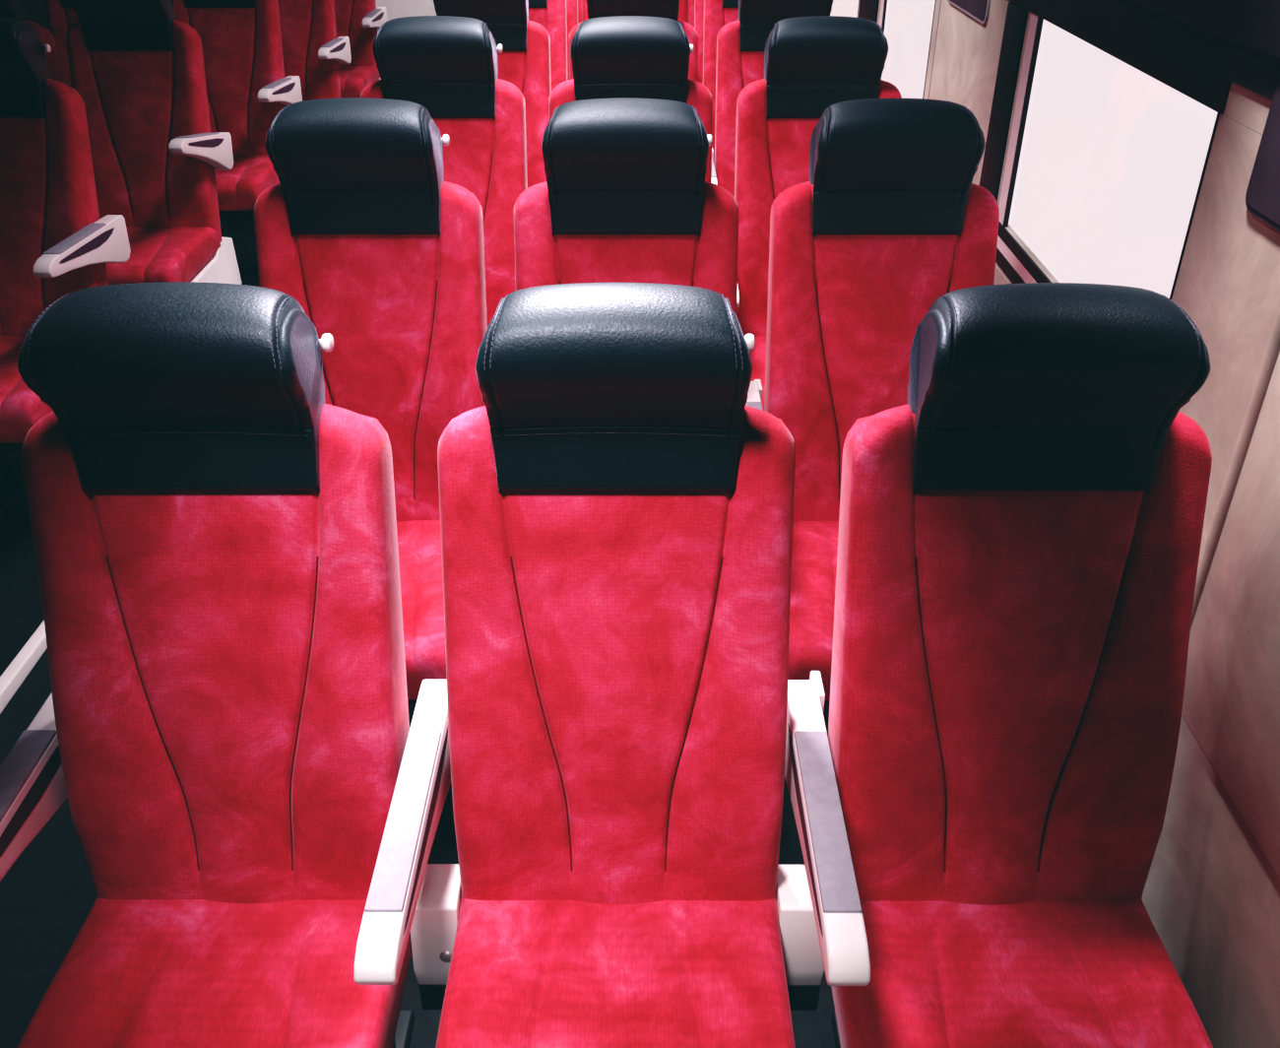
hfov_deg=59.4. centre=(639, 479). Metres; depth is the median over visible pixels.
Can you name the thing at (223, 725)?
seat
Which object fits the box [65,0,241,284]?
seat
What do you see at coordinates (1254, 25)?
luggage rack
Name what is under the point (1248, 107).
trim
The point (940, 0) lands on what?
trim
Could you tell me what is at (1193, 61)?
window blind
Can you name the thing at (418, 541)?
seat cushion
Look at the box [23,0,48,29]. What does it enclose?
wall
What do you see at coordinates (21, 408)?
seat cushion
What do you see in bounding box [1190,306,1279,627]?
trim
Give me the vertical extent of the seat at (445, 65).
1.216 m
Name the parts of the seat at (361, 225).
backrest, knob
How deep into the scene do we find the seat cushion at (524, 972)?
1.33 m
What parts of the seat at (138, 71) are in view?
backrest, armrest, leg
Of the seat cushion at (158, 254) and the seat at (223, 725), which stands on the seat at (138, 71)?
the seat cushion at (158, 254)
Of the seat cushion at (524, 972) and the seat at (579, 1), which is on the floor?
the seat at (579, 1)
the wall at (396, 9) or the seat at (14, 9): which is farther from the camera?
the wall at (396, 9)
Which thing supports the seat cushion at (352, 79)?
on the seat at (359, 21)
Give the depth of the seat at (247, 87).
4.33 m
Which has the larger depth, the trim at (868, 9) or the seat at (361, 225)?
the trim at (868, 9)
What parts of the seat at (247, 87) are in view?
backrest, leg, armrest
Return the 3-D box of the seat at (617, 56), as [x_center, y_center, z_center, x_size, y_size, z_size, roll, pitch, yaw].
[-0.055,-0.460,2.786,0.469,1.216,0.646,0,31,0]
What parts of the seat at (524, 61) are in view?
backrest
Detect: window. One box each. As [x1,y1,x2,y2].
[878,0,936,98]
[995,12,1219,299]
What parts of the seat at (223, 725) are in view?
armrest, backrest, knob, leg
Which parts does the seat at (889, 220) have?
armrest, backrest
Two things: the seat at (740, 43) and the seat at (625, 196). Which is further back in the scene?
the seat at (740, 43)
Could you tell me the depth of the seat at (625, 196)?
2.00 m
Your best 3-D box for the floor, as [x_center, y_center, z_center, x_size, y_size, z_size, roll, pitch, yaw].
[-0.863,-0.141,3.530,3.360,0.100,8.500,0,31,0]
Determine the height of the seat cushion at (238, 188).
0.105 m
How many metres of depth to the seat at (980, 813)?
1.30 m
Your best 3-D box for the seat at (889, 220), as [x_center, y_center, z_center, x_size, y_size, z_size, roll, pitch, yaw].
[0.413,-0.006,2.030,0.469,1.216,0.646,0,31,0]
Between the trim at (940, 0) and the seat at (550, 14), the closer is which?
the trim at (940, 0)
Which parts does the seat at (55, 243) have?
leg, knob, backrest, armrest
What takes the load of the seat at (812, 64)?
on the floor
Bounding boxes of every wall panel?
[947,0,991,23]
[1245,76,1279,232]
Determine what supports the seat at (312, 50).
on the floor
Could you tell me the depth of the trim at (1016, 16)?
2.19 m
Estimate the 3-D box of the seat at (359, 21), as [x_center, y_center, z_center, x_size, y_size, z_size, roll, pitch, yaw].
[-1.605,-2.309,5.857,0.523,1.216,0.765,0,31,0]
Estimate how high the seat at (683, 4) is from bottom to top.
1.216 m
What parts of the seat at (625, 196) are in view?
backrest, knob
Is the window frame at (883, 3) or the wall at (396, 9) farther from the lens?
the wall at (396, 9)
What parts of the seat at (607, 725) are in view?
armrest, backrest, knob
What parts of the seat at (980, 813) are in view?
armrest, leg, backrest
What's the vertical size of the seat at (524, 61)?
1.216 m
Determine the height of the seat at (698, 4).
1.216 m
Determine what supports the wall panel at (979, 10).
attached to the wall at (1211, 893)
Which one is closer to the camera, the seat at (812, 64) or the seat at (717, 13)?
the seat at (812, 64)
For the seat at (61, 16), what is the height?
1.216 m
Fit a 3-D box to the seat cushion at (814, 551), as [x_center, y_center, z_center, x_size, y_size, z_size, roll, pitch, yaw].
[0.444,0.211,2.039,0.407,0.105,0.438,0,31,0]
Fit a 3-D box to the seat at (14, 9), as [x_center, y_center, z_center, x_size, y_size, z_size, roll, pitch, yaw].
[-2.108,-0.917,3.544,0.469,1.216,0.646,0,31,0]
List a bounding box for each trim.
[858,0,879,22]
[927,0,941,99]
[979,1,1027,201]
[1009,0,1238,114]
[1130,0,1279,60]
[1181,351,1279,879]
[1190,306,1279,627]
[1223,81,1272,134]
[1228,44,1279,100]
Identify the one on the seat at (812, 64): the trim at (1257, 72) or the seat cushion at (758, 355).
the seat cushion at (758, 355)
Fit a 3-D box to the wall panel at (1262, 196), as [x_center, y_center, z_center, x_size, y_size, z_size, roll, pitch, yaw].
[0.709,-0.268,1.075,0.007,0.160,0.472,0,31,0]
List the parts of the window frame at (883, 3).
frame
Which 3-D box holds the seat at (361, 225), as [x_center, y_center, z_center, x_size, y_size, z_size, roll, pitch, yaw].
[-0.522,-0.007,2.032,0.460,1.216,0.646,0,31,0]
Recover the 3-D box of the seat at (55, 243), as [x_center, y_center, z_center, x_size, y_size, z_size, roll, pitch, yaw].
[-1.613,-0.493,2.840,0.523,1.216,0.765,0,31,0]
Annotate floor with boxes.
[0,220,835,1047]
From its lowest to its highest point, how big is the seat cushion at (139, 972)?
0.105 m
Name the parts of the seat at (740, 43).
armrest, backrest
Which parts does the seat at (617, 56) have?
backrest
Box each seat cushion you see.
[0,335,53,443]
[17,896,411,1047]
[105,227,220,284]
[214,155,279,210]
[338,65,379,97]
[396,519,447,700]
[435,897,795,1047]
[749,336,766,410]
[787,520,838,700]
[831,898,1213,1047]
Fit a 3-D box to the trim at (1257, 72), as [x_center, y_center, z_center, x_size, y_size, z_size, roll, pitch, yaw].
[0.759,0.135,0.285,0.104,0.044,2.464,0,31,0]
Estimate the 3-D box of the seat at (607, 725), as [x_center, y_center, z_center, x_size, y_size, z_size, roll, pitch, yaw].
[-0.059,0.448,1.277,0.469,1.216,0.646,0,31,0]
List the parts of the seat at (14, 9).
backrest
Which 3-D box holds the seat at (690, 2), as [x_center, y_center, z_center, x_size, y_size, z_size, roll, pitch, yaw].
[0.423,-2.276,5.803,0.469,1.216,0.646,0,31,0]
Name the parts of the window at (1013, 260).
frame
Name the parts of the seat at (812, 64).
armrest, backrest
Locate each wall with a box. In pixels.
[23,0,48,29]
[375,0,436,32]
[857,0,1279,1047]
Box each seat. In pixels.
[0,0,61,81]
[0,16,130,523]
[0,281,414,1047]
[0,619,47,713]
[45,0,79,87]
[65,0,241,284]
[173,0,302,259]
[254,97,487,703]
[278,0,351,100]
[334,0,387,97]
[353,282,795,1047]
[360,15,527,326]
[433,0,551,188]
[513,97,738,315]
[528,0,567,91]
[548,15,712,183]
[566,0,577,80]
[569,0,698,81]
[577,0,581,23]
[581,0,688,23]
[688,0,694,27]
[694,0,703,83]
[703,0,738,165]
[711,0,832,196]
[734,15,901,410]
[745,97,999,703]
[775,282,1213,1047]
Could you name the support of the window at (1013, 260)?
in the wall at (1211, 893)
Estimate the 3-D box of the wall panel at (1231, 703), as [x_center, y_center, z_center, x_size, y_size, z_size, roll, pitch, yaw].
[0.708,0.591,0.408,0.004,0.608,2.203,0,31,0]
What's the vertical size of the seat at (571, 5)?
1.216 m
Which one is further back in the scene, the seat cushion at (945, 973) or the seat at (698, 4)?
the seat at (698, 4)
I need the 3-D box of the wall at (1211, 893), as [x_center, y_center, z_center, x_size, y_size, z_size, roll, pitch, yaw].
[0.725,-0.749,3.159,0.014,1.325,8.300,0,31,0]
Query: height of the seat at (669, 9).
1.216 m
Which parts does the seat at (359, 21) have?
backrest, armrest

